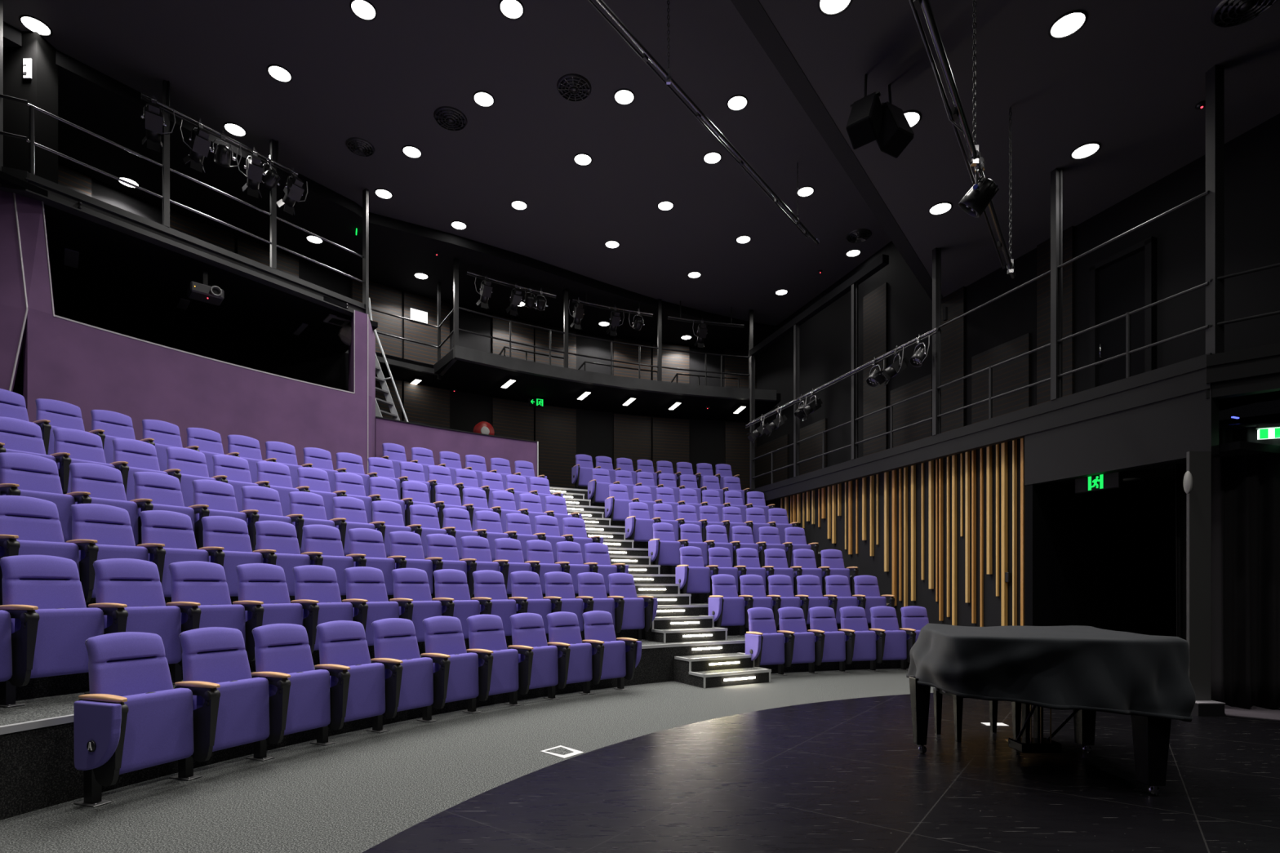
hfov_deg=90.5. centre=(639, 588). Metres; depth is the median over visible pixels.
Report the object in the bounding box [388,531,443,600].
seat
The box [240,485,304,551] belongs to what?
seat
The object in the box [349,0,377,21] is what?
recessed light
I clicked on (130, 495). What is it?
seat cushion
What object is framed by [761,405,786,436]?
stage light
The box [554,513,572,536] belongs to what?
seat cushion
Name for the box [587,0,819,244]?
pipe
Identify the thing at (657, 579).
floor
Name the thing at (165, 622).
seat cushion
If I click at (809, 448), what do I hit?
acoustic panel
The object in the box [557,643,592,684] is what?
seat cushion
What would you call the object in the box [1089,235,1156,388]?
door
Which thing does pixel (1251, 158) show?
wall
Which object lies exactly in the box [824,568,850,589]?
seat cushion
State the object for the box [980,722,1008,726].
paper sheet
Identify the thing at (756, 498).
seat
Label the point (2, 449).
seat
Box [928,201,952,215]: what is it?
recessed light
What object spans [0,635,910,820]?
seating riser
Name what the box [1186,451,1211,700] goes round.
wall column
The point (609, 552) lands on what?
diffuser
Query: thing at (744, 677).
step light
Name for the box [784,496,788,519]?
batten
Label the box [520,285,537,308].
stage light
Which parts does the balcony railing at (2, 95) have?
post, rail, rail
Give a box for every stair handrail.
[498,346,563,360]
[577,360,657,372]
[671,373,740,387]
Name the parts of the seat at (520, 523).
backrest, arm panel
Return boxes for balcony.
[375,349,780,422]
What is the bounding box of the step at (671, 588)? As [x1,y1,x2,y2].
[634,583,679,594]
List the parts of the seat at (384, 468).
backrest, arm panel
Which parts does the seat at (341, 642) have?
backrest, foot plate, armrest, arm panel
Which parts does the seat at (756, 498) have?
backrest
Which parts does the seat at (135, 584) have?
backrest, armrest, arm panel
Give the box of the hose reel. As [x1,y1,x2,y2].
[473,421,494,435]
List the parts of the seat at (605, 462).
backrest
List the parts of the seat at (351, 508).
backrest, armrest, arm panel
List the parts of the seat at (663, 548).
panel, arm panel, backrest, arm panel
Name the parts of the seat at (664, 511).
backrest, arm panel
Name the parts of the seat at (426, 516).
backrest, armrest, arm panel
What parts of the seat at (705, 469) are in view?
backrest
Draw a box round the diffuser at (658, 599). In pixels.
[657,599,676,600]
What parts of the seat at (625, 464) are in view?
backrest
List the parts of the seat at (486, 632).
backrest, foot plate, armrest, arm panel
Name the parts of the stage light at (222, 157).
knob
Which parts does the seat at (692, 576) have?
panel, arm panel, backrest, armrest, arm panel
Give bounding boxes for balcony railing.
[0,0,27,186]
[26,80,368,316]
[750,168,1208,489]
[1205,64,1279,354]
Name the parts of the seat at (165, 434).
backrest, armrest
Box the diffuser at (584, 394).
[577,391,590,399]
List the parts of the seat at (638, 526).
panel, arm panel, backrest, arm panel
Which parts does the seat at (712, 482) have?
backrest, arm panel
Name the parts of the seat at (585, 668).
backrest, foot plate, armrest, arm panel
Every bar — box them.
[141,80,297,177]
[466,265,555,298]
[572,292,653,316]
[667,301,744,328]
[745,327,937,428]
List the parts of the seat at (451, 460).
backrest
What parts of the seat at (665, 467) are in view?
backrest, arm panel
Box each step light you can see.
[565,501,578,503]
[566,507,583,510]
[584,520,598,523]
[586,528,603,530]
[587,534,613,537]
[603,542,620,545]
[608,551,626,553]
[611,559,637,561]
[628,568,646,570]
[633,577,653,580]
[638,588,666,590]
[657,598,676,600]
[657,609,684,612]
[670,621,699,624]
[682,634,712,637]
[691,646,721,650]
[708,661,739,666]
[723,675,755,681]
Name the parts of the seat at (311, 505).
backrest, armrest, arm panel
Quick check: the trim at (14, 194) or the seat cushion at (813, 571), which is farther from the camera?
the seat cushion at (813, 571)
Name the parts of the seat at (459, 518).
backrest, armrest, arm panel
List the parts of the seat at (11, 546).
armrest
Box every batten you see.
[780,497,782,508]
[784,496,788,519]
[790,495,791,523]
[792,494,795,522]
[796,493,800,523]
[802,492,804,528]
[806,491,809,521]
[811,489,814,524]
[817,488,820,527]
[822,487,825,519]
[827,485,831,538]
[831,484,835,543]
[837,483,841,515]
[844,482,846,549]
[848,480,852,554]
[855,479,857,554]
[862,477,866,540]
[870,475,874,555]
[876,474,879,544]
[884,471,888,571]
[892,469,896,605]
[898,468,902,600]
[903,466,907,607]
[911,464,915,600]
[921,462,924,580]
[928,460,933,589]
[935,459,937,601]
[938,457,943,621]
[946,456,950,617]
[951,454,956,625]
[960,453,963,536]
[964,451,969,603]
[971,449,976,623]
[980,448,983,626]
[986,445,991,574]
[995,444,999,596]
[1001,441,1007,626]
[1012,439,1017,626]
[1020,437,1024,626]
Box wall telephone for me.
[1182,471,1192,493]
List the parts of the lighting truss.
chain, chain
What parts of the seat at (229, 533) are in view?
backrest, armrest, arm panel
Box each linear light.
[409,377,422,384]
[500,377,516,388]
[576,390,591,399]
[622,395,636,405]
[667,400,682,409]
[733,404,746,413]
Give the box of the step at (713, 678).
[688,666,771,688]
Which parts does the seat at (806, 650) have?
backrest, armrest, arm panel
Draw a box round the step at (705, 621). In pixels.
[644,615,714,641]
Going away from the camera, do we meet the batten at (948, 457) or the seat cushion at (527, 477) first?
the batten at (948, 457)
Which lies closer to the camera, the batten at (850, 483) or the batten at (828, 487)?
the batten at (850, 483)
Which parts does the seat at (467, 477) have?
backrest, arm panel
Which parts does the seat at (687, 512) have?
backrest, arm panel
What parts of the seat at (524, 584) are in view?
backrest, armrest, arm panel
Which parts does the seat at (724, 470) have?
backrest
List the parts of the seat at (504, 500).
backrest, arm panel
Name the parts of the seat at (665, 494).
backrest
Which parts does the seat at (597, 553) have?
backrest, armrest, arm panel, panel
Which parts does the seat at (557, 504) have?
backrest, arm panel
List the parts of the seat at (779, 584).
backrest, armrest, arm panel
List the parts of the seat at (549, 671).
backrest, foot plate, armrest, arm panel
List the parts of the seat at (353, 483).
backrest, armrest, arm panel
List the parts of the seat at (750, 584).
backrest, armrest, arm panel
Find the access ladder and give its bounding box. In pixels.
[368,297,408,422]
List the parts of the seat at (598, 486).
panel, arm panel, backrest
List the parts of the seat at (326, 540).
backrest, armrest, arm panel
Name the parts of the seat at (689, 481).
backrest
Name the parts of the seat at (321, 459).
backrest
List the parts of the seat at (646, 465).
backrest, arm panel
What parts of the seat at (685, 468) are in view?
backrest, arm panel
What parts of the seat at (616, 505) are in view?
panel, arm panel, backrest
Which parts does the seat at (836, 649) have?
backrest, armrest, arm panel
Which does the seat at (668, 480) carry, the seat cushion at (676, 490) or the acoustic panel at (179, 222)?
the seat cushion at (676, 490)
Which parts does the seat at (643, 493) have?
backrest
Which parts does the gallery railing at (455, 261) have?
post, post, rail, rail, post, post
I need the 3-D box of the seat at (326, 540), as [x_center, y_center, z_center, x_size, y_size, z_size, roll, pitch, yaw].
[-3.551,-0.243,7.417,0.503,1.020,0.634,0,0,38]
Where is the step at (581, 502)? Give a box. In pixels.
[564,497,591,506]
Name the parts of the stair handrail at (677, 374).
rail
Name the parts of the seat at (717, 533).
backrest, arm panel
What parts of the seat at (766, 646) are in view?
panel, armrest, arm panel, backrest, armrest, arm panel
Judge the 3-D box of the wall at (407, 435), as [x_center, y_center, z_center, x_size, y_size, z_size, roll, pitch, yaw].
[-3.787,-2.510,13.438,3.514,1.620,0.217,0,0,-37]
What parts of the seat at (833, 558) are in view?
backrest, arm panel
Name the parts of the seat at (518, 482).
backrest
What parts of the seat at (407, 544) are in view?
backrest, armrest, arm panel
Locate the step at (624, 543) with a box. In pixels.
[603,538,633,547]
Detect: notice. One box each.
[22,57,31,78]
[410,307,427,323]
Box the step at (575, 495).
[550,491,584,499]
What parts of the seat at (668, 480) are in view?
backrest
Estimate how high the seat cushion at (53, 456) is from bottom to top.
0.456 m
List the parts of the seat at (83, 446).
backrest, armrest, arm panel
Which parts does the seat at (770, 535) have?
backrest, arm panel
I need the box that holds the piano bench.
[933,687,1021,742]
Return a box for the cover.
[906,623,1195,722]
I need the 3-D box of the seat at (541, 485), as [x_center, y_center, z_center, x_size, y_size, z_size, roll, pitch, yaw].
[-1.926,-1.791,12.965,0.626,1.020,0.516,0,0,-29]
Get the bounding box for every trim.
[0,166,28,195]
[8,308,28,391]
[13,192,28,308]
[25,177,365,309]
[28,172,364,312]
[41,200,54,316]
[54,315,354,393]
[345,350,439,375]
[354,310,355,393]
[367,314,368,474]
[375,416,537,442]
[439,347,457,375]
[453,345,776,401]
[537,441,538,476]
[730,0,943,301]
[749,253,888,356]
[760,364,1206,492]
[1195,700,1225,703]
[1205,373,1279,399]
[1206,342,1279,383]
[1206,351,1279,366]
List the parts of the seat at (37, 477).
backrest, armrest, arm panel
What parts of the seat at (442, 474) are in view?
backrest, arm panel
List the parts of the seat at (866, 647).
backrest, armrest, arm panel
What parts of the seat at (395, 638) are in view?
backrest, foot plate, armrest, arm panel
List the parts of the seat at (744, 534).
backrest, arm panel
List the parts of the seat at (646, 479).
backrest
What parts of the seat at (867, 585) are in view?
backrest, armrest, arm panel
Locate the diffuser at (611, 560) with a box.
[611,560,637,561]
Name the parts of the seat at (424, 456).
backrest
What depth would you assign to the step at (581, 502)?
13.96 m
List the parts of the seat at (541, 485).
backrest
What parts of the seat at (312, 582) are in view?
backrest, armrest, arm panel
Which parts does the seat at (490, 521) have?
backrest, armrest, arm panel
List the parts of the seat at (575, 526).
backrest, arm panel, panel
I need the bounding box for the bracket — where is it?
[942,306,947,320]
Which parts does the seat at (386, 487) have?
backrest, armrest, arm panel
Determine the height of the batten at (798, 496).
0.666 m
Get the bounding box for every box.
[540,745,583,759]
[1004,572,1010,582]
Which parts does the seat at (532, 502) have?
backrest, arm panel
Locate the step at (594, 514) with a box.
[567,509,604,518]
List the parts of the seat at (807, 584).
backrest, armrest, arm panel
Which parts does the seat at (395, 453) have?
backrest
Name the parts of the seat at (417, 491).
backrest, arm panel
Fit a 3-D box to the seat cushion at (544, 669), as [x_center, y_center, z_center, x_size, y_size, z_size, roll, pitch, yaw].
[-1.127,0.882,7.134,0.106,0.456,0.495,0,0,43]
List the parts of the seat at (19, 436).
backrest, armrest, arm panel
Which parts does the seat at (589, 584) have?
backrest, armrest, arm panel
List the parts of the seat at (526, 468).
backrest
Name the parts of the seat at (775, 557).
backrest, arm panel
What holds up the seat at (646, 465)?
on the floor at (567, 490)
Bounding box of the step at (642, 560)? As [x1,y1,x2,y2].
[609,555,650,564]
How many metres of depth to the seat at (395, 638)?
5.94 m
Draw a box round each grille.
[846,91,875,126]
[886,101,914,135]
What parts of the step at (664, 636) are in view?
corner trim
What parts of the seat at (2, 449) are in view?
arm panel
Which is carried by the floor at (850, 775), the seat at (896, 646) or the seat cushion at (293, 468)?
the seat at (896, 646)
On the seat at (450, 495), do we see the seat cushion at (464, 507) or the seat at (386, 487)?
the seat cushion at (464, 507)
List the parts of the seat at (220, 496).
backrest, armrest, arm panel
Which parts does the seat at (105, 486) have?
backrest, armrest, arm panel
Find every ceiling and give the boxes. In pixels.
[0,170,377,352]
[3,0,891,325]
[758,0,1279,297]
[1047,440,1279,492]
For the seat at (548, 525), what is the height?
1.020 m
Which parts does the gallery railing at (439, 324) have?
rail, rail, post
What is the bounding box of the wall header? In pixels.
[1024,388,1218,485]
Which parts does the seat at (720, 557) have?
backrest, arm panel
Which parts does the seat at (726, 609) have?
panel, armrest, arm panel, backrest, armrest, arm panel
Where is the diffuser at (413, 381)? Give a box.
[410,379,421,384]
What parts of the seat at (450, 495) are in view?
backrest, arm panel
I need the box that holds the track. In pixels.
[1218,420,1279,430]
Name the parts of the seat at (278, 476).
backrest, armrest, arm panel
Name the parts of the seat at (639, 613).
backrest, armrest, arm panel, panel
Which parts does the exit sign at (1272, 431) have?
lit panel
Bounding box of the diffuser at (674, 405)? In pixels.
[668,402,680,409]
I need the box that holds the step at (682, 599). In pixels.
[636,594,691,604]
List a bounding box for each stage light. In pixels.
[141,93,175,151]
[179,116,211,173]
[209,129,241,167]
[235,146,265,197]
[257,152,279,190]
[276,167,307,215]
[474,273,492,308]
[506,281,525,315]
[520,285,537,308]
[530,288,547,311]
[568,297,584,329]
[605,304,624,336]
[628,308,644,330]
[692,317,707,347]
[746,414,768,443]
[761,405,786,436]
[794,394,806,419]
[796,388,822,421]
[866,356,884,386]
[875,345,909,386]
[909,333,929,367]
[958,151,999,217]
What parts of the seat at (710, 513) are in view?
backrest, arm panel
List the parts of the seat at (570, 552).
backrest, armrest, arm panel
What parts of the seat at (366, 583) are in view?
backrest, armrest, arm panel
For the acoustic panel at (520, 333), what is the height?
1.820 m
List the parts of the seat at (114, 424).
backrest, armrest, arm panel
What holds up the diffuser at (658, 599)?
attached to the step light at (674, 599)
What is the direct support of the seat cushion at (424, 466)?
on the seat at (424, 456)
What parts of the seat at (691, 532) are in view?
backrest, arm panel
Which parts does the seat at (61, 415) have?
backrest, armrest, arm panel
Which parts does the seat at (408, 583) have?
backrest, armrest, arm panel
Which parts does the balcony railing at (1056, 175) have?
post, post, post, post, rail, rail, post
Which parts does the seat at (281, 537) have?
backrest, armrest, arm panel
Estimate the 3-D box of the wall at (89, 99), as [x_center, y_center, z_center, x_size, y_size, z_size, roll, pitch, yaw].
[-5.818,-7.098,11.266,23.477,0.195,5.157,0,0,-44]
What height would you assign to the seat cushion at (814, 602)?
0.456 m
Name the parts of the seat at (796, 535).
backrest, arm panel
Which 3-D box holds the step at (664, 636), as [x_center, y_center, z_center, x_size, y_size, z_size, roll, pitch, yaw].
[0.755,0.695,9.572,1.141,0.178,0.348,0,0,-29]
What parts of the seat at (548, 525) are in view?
backrest, arm panel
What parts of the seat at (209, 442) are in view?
backrest, armrest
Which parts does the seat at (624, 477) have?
backrest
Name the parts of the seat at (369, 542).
backrest, armrest, arm panel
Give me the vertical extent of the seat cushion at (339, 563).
0.456 m
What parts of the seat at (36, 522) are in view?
backrest, armrest, arm panel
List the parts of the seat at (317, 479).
backrest, armrest, arm panel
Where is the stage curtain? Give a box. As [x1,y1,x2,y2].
[1211,427,1279,709]
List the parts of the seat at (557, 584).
backrest, armrest, arm panel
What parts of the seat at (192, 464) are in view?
backrest, armrest, arm panel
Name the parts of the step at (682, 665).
corner trim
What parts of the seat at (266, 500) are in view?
backrest, armrest, arm panel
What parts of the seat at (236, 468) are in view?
backrest, armrest, arm panel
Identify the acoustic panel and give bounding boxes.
[57,163,91,196]
[169,209,234,253]
[236,235,298,277]
[351,275,401,358]
[375,375,401,420]
[403,291,449,364]
[403,381,449,428]
[491,314,533,361]
[491,397,533,440]
[534,323,576,368]
[534,404,576,488]
[613,337,651,379]
[613,413,651,471]
[652,342,688,383]
[652,417,688,473]
[724,348,756,389]
[724,422,756,496]
[755,434,788,488]
[799,417,826,475]
[862,282,888,456]
[890,373,932,447]
[941,286,965,432]
[971,333,1031,423]
[1036,226,1074,404]
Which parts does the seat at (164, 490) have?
backrest, armrest, arm panel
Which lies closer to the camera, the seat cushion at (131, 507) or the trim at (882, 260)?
the seat cushion at (131, 507)
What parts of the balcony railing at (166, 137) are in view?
post, rail, rail, post, post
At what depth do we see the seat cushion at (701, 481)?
16.53 m
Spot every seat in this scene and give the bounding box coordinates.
[0,388,51,454]
[0,416,71,494]
[0,442,5,453]
[0,452,91,542]
[0,483,20,495]
[0,495,98,602]
[0,534,20,605]
[0,555,128,693]
[0,604,39,707]
[35,398,105,455]
[53,428,128,493]
[69,462,153,546]
[70,503,165,597]
[73,631,220,807]
[90,409,155,463]
[93,558,201,684]
[112,438,181,501]
[133,471,209,549]
[139,510,225,596]
[142,419,199,471]
[165,447,227,506]
[168,560,264,675]
[178,626,290,761]
[186,427,239,477]
[191,479,259,551]
[201,515,276,596]
[212,454,270,511]
[226,435,276,483]
[235,563,319,653]
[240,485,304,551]
[252,623,350,746]
[254,520,323,595]
[256,461,310,516]
[265,441,312,488]
[288,491,346,554]
[292,564,368,650]
[297,466,346,519]
[302,447,346,493]
[302,524,366,595]
[316,620,403,733]
[332,496,386,555]
[333,472,381,523]
[335,452,377,496]
[343,566,413,645]
[347,528,406,601]
[367,457,408,500]
[368,476,413,526]
[371,500,422,557]
[371,617,450,722]
[381,443,418,478]
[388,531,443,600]
[391,568,454,642]
[399,462,437,502]
[401,480,444,528]
[408,504,456,559]
[411,447,446,481]
[422,616,493,713]
[426,533,476,597]
[427,465,463,505]
[433,568,492,638]
[435,484,474,528]
[439,451,471,484]
[442,507,487,559]
[454,468,489,506]
[460,536,509,594]
[462,488,501,531]
[465,454,497,487]
[466,614,533,706]
[472,569,528,648]
[474,510,517,561]
[480,471,514,508]
[489,457,521,489]
[491,490,528,533]
[493,537,540,594]
[505,474,537,511]
[505,513,546,562]
[510,570,562,643]
[510,613,570,700]
[514,460,546,492]
[518,493,554,534]
[525,539,569,594]
[528,476,563,512]
[533,515,573,563]
[543,571,594,642]
[544,495,582,536]
[546,611,604,694]
[555,541,598,593]
[562,517,603,563]
[571,454,600,488]
[577,572,624,632]
[582,610,641,690]
[584,542,628,593]
[587,468,619,506]
[595,456,621,483]
[604,484,639,525]
[608,573,657,640]
[614,470,642,500]
[616,457,641,484]
[625,502,661,542]
[632,485,662,519]
[635,471,663,501]
[636,459,662,486]
[648,522,688,565]
[653,503,684,541]
[655,487,685,519]
[656,460,681,487]
[657,473,684,502]
[675,462,701,488]
[675,546,719,604]
[676,504,707,542]
[679,488,707,520]
[680,474,706,503]
[680,524,715,566]
[696,462,720,493]
[698,505,729,541]
[702,475,728,504]
[702,489,730,522]
[706,524,740,567]
[707,546,746,597]
[708,573,753,636]
[715,463,739,493]
[722,506,753,542]
[723,476,750,505]
[724,490,752,522]
[731,525,766,568]
[736,547,774,596]
[739,574,781,627]
[745,507,776,543]
[745,607,795,675]
[746,491,775,523]
[758,526,792,568]
[764,548,802,596]
[767,574,808,625]
[768,507,798,543]
[777,606,825,674]
[784,527,818,567]
[792,548,830,596]
[795,574,837,624]
[808,606,855,672]
[820,549,858,596]
[824,575,866,623]
[839,606,885,671]
[853,575,894,623]
[870,606,915,671]
[900,605,928,642]
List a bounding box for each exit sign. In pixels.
[528,397,544,407]
[1075,471,1122,493]
[1255,423,1279,439]
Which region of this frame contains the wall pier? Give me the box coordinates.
[3,31,57,222]
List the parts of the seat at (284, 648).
backrest, foot plate, armrest, arm panel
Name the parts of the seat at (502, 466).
backrest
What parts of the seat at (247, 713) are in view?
backrest, foot plate, armrest, arm panel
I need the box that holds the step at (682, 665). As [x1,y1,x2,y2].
[673,652,755,684]
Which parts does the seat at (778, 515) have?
backrest, arm panel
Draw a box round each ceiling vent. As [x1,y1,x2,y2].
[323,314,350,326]
[345,137,374,156]
[433,106,467,131]
[556,73,591,102]
[845,228,871,243]
[1210,0,1276,27]
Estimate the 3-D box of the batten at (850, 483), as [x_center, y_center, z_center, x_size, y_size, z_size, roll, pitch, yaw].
[4.111,-1.391,12.408,0.053,1.448,0.059,0,0,-19]
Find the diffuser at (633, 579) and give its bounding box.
[633,578,653,580]
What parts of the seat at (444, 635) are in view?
backrest, foot plate, armrest, arm panel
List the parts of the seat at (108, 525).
backrest, armrest, arm panel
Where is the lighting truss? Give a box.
[908,0,1015,278]
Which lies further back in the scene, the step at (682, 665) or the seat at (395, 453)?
the seat at (395, 453)
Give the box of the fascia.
[750,352,1211,502]
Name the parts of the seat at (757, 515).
backrest, arm panel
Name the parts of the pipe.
chain, chain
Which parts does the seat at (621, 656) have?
backrest, arm panel, armrest, panel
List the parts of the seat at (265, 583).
backrest, armrest, arm panel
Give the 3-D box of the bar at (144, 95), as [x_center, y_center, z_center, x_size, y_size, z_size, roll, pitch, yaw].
[-6.259,-6.978,9.611,0.044,0.444,2.112,0,0,36]
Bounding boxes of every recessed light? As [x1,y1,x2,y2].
[18,14,52,36]
[116,176,140,188]
[222,122,246,137]
[266,63,292,82]
[306,235,323,244]
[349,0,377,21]
[374,188,392,199]
[401,145,422,158]
[413,272,428,279]
[450,220,466,230]
[472,90,494,107]
[498,0,524,19]
[511,200,527,210]
[517,301,525,306]
[573,152,591,165]
[598,320,609,326]
[604,240,619,248]
[613,88,635,105]
[657,200,674,210]
[680,334,692,339]
[687,271,701,278]
[702,151,721,164]
[726,94,747,111]
[735,235,751,244]
[774,288,787,295]
[796,186,814,197]
[817,0,852,16]
[845,248,861,257]
[903,110,921,128]
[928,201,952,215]
[1048,9,1088,39]
[1070,141,1101,159]
[1122,477,1141,481]
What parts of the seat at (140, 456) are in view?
backrest, armrest, arm panel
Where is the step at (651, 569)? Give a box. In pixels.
[624,564,660,574]
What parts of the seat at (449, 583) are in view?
backrest, armrest, arm panel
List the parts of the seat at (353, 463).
backrest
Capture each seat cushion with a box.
[0,539,79,573]
[0,610,12,681]
[5,448,56,462]
[5,488,75,542]
[14,608,103,678]
[40,426,66,455]
[59,457,115,493]
[77,497,138,545]
[80,544,148,597]
[103,435,123,463]
[106,605,182,664]
[119,688,194,774]
[125,466,168,501]
[140,503,195,536]
[149,547,208,596]
[155,443,177,471]
[180,473,216,506]
[181,604,245,649]
[196,677,270,751]
[199,509,247,524]
[200,450,223,477]
[210,551,262,596]
[227,480,258,511]
[240,457,266,483]
[247,513,291,550]
[247,603,302,626]
[262,553,310,595]
[268,669,330,735]
[269,484,299,516]
[276,462,302,488]
[294,518,334,554]
[302,602,352,650]
[309,489,337,519]
[310,555,353,595]
[315,467,338,493]
[330,662,385,722]
[337,521,374,555]
[346,471,369,496]
[346,494,372,523]
[354,601,399,645]
[355,557,395,595]
[377,475,400,500]
[377,524,411,557]
[380,497,405,526]
[384,657,433,711]
[389,459,404,478]
[395,559,433,594]
[400,600,441,642]
[405,501,435,509]
[408,480,431,502]
[414,527,446,559]
[419,463,430,481]
[431,483,457,489]
[432,560,466,577]
[434,653,479,702]
[441,600,479,638]
[442,504,466,528]
[446,466,457,484]
[448,529,478,559]
[458,485,483,506]
[466,506,493,531]
[466,561,499,594]
[472,470,484,487]
[478,648,518,695]
[480,532,508,561]
[480,599,515,635]
[488,488,508,508]
[495,509,521,533]
[497,472,511,489]
[500,562,531,594]
[510,533,537,562]
[514,491,532,511]
[517,599,551,633]
[520,645,558,689]
[521,475,533,492]
[528,511,547,534]
[531,563,561,594]
[537,493,554,512]
[538,535,565,563]
[551,598,583,631]
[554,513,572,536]
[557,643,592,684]
[561,564,590,593]
[566,537,592,563]
[577,466,593,486]
[583,598,614,628]
[590,564,617,593]
[591,640,626,679]
[595,482,613,502]
[607,469,616,483]
[612,498,632,520]
[614,598,644,630]
[621,484,635,500]
[629,471,636,484]
[634,518,654,542]
[639,500,656,519]
[644,485,657,501]
[651,472,657,486]
[656,520,679,541]
[657,541,680,565]
[662,502,679,519]
[663,486,679,502]
[680,520,702,536]
[684,502,702,520]
[686,566,710,593]
[688,488,701,503]
[688,542,707,565]
[700,475,715,493]
[702,521,724,541]
[706,488,724,504]
[707,504,724,522]
[709,542,733,565]
[712,567,738,592]
[720,475,728,493]
[720,597,745,626]
[724,522,746,542]
[728,489,744,505]
[730,505,746,522]
[735,542,759,558]
[740,567,766,591]
[745,596,773,611]
[748,523,770,543]
[752,505,769,523]
[760,632,784,665]
[761,543,785,566]
[768,568,794,591]
[773,596,800,624]
[775,523,792,543]
[784,631,814,663]
[787,544,811,567]
[796,568,822,591]
[801,596,829,624]
[815,631,845,662]
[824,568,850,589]
[830,596,857,623]
[845,631,875,661]
[858,596,886,623]
[875,630,906,660]
[906,630,920,642]
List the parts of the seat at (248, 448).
backrest, armrest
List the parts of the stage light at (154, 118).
knob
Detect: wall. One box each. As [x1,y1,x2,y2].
[0,190,26,308]
[0,304,26,391]
[3,21,776,349]
[13,266,348,395]
[15,193,54,314]
[22,307,371,474]
[57,162,755,496]
[348,310,375,474]
[375,417,537,476]
[756,113,1279,478]
[764,438,1020,630]
[1160,489,1176,636]
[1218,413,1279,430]
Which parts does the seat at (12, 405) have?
backrest, armrest, arm panel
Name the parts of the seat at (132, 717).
foot plate, panel, armrest, arm panel, backrest, foot plate, arm panel, armrest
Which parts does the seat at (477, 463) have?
backrest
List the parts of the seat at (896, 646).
backrest, armrest, arm panel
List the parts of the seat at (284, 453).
backrest, armrest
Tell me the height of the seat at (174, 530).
1.020 m
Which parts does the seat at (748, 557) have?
backrest, armrest, arm panel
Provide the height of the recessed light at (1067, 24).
0.014 m
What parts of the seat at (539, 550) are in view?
backrest, armrest, arm panel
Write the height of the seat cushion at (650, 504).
0.456 m
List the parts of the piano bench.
leg, leg, leg, leg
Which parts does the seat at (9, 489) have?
armrest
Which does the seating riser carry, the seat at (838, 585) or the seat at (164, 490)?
the seat at (838, 585)
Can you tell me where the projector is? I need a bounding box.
[186,270,224,305]
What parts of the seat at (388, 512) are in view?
backrest, armrest, arm panel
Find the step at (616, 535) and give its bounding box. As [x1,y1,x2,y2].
[586,530,626,539]
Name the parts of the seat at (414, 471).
backrest, arm panel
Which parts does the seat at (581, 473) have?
panel, arm panel, backrest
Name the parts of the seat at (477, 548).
backrest, armrest, arm panel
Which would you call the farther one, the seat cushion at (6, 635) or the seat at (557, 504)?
the seat at (557, 504)
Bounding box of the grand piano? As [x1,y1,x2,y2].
[909,676,1171,795]
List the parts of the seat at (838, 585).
backrest, armrest, arm panel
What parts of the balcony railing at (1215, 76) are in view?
post, rail, rail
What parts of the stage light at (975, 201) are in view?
lock knob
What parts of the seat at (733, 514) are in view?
backrest, arm panel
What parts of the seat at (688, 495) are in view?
backrest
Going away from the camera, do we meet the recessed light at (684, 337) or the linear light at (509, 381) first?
the linear light at (509, 381)
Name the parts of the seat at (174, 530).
backrest, armrest, arm panel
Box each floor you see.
[0,668,1279,852]
[15,603,888,701]
[85,573,852,608]
[344,546,821,574]
[549,486,604,506]
[566,504,625,526]
[585,524,759,551]
[744,391,1279,497]
[1218,391,1279,407]
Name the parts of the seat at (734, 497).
backrest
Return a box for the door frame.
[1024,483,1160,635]
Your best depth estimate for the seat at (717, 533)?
12.49 m
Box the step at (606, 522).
[582,516,610,525]
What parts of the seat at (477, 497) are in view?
backrest, arm panel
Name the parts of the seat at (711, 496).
backrest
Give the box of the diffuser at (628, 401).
[622,398,635,405]
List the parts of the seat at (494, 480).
backrest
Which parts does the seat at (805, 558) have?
backrest, arm panel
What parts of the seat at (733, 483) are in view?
backrest, arm panel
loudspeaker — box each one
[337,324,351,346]
[846,73,884,149]
[875,84,914,158]
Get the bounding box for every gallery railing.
[371,282,453,379]
[453,257,753,388]
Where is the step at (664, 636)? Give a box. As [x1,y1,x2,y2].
[651,626,727,643]
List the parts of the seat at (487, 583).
backrest, armrest, arm panel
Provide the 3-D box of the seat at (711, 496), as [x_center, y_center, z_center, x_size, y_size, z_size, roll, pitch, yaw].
[1.760,-1.791,14.585,0.642,1.020,0.503,0,0,-13]
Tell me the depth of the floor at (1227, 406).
7.42 m
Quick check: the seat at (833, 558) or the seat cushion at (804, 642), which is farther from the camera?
the seat at (833, 558)
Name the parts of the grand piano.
leg, rod, rod, rod, leg, leg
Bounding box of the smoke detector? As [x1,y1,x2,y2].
[1195,100,1205,109]
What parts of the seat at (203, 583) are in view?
backrest, armrest, arm panel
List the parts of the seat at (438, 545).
backrest, armrest, arm panel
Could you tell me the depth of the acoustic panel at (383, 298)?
14.62 m
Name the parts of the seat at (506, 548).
backrest, armrest, arm panel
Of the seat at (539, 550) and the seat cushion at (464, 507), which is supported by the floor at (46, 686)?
the seat at (539, 550)
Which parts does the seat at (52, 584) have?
backrest, armrest, arm panel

